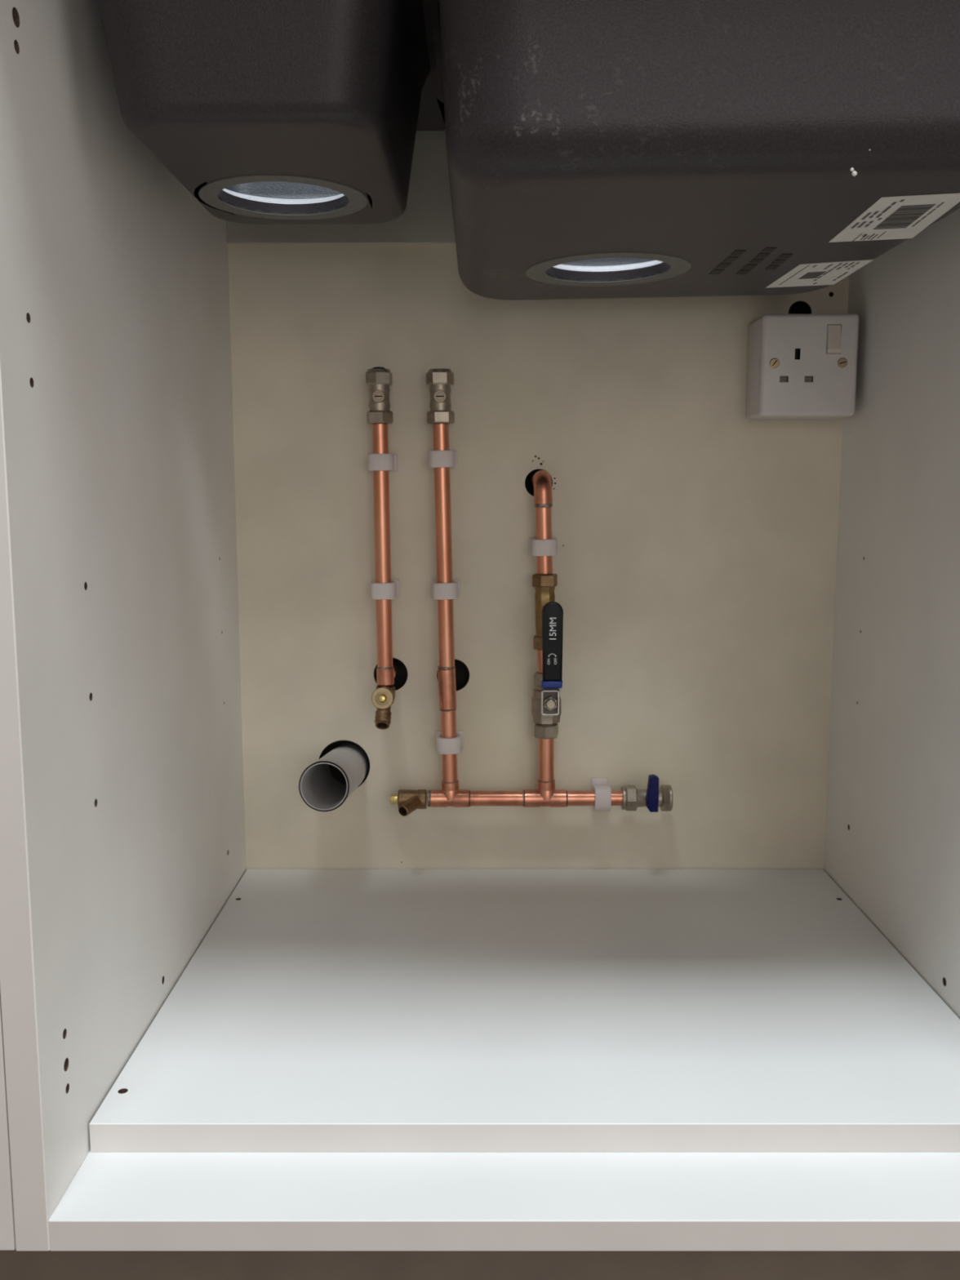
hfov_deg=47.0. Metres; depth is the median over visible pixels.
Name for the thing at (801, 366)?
wall socket
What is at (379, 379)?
valve
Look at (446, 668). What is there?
copper pipe
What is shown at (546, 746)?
copper pipe
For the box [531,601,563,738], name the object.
valve
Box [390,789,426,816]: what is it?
valve
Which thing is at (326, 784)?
pipe
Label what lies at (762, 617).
base cabinet
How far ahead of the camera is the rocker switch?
0.95 m
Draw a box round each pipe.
[298,741,369,811]
[372,423,399,685]
[427,778,622,807]
[432,423,457,782]
[528,470,552,573]
[537,649,542,673]
[538,737,554,781]
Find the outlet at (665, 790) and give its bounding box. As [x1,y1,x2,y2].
[659,784,672,811]
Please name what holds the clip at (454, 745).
attached to the base cabinet at (762, 617)
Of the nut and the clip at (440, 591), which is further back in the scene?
the clip at (440, 591)
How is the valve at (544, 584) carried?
attached to the copper pipe at (539, 651)
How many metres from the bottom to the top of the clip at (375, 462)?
0.015 m
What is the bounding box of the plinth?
[0,1248,959,1279]
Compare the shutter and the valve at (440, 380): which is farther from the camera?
the valve at (440, 380)
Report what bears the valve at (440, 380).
attached to the copper pipe at (446, 668)
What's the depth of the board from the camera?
0.76 m
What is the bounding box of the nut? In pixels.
[545,697,555,709]
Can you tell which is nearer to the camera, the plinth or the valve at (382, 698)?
the plinth
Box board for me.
[88,869,959,1151]
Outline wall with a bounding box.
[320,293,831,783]
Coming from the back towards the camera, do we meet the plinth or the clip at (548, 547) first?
the clip at (548, 547)
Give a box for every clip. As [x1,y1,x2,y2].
[367,453,397,471]
[370,579,399,599]
[427,450,457,468]
[431,579,460,599]
[435,730,463,754]
[528,537,557,555]
[591,777,611,811]
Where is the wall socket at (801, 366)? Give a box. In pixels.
[746,314,858,419]
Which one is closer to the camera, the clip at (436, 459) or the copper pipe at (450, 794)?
the clip at (436, 459)
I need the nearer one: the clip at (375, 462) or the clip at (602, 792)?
the clip at (375, 462)
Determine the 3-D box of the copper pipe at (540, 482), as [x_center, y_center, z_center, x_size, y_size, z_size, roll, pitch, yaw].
[0.056,-0.111,1.035,0.018,0.094,0.071,0,8,-3]
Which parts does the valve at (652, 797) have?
lever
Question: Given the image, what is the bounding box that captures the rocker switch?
[826,324,841,354]
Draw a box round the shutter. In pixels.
[779,376,812,382]
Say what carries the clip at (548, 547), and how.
attached to the base cabinet at (762, 617)
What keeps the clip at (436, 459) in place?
attached to the base cabinet at (762, 617)
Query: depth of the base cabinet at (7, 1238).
0.58 m
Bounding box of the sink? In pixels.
[97,0,959,300]
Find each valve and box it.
[365,366,392,423]
[371,684,395,729]
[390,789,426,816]
[426,368,454,424]
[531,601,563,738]
[532,573,557,649]
[621,774,672,812]
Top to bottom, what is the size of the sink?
0.169 m
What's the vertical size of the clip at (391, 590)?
0.015 m
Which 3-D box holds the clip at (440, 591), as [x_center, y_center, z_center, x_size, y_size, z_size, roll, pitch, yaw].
[-0.032,-0.046,1.022,0.027,0.015,0.035,-1,8,0]
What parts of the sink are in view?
bowl, bowl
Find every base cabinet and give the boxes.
[0,0,959,1251]
[0,992,15,1250]
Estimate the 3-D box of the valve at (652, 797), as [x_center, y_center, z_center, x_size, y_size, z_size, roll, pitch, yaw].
[0.157,0.143,1.032,0.047,0.040,0.042,0,8,0]
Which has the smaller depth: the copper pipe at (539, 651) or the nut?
the nut
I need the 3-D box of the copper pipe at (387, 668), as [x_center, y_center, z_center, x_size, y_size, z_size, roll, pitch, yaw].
[-0.088,-0.080,1.035,0.018,0.238,0.063,0,8,0]
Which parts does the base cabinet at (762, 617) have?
panel, rail, panel, panel, panel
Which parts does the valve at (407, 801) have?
spout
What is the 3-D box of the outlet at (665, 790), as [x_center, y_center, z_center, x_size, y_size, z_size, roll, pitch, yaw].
[0.175,0.149,1.042,0.010,0.025,0.025,0,8,0]

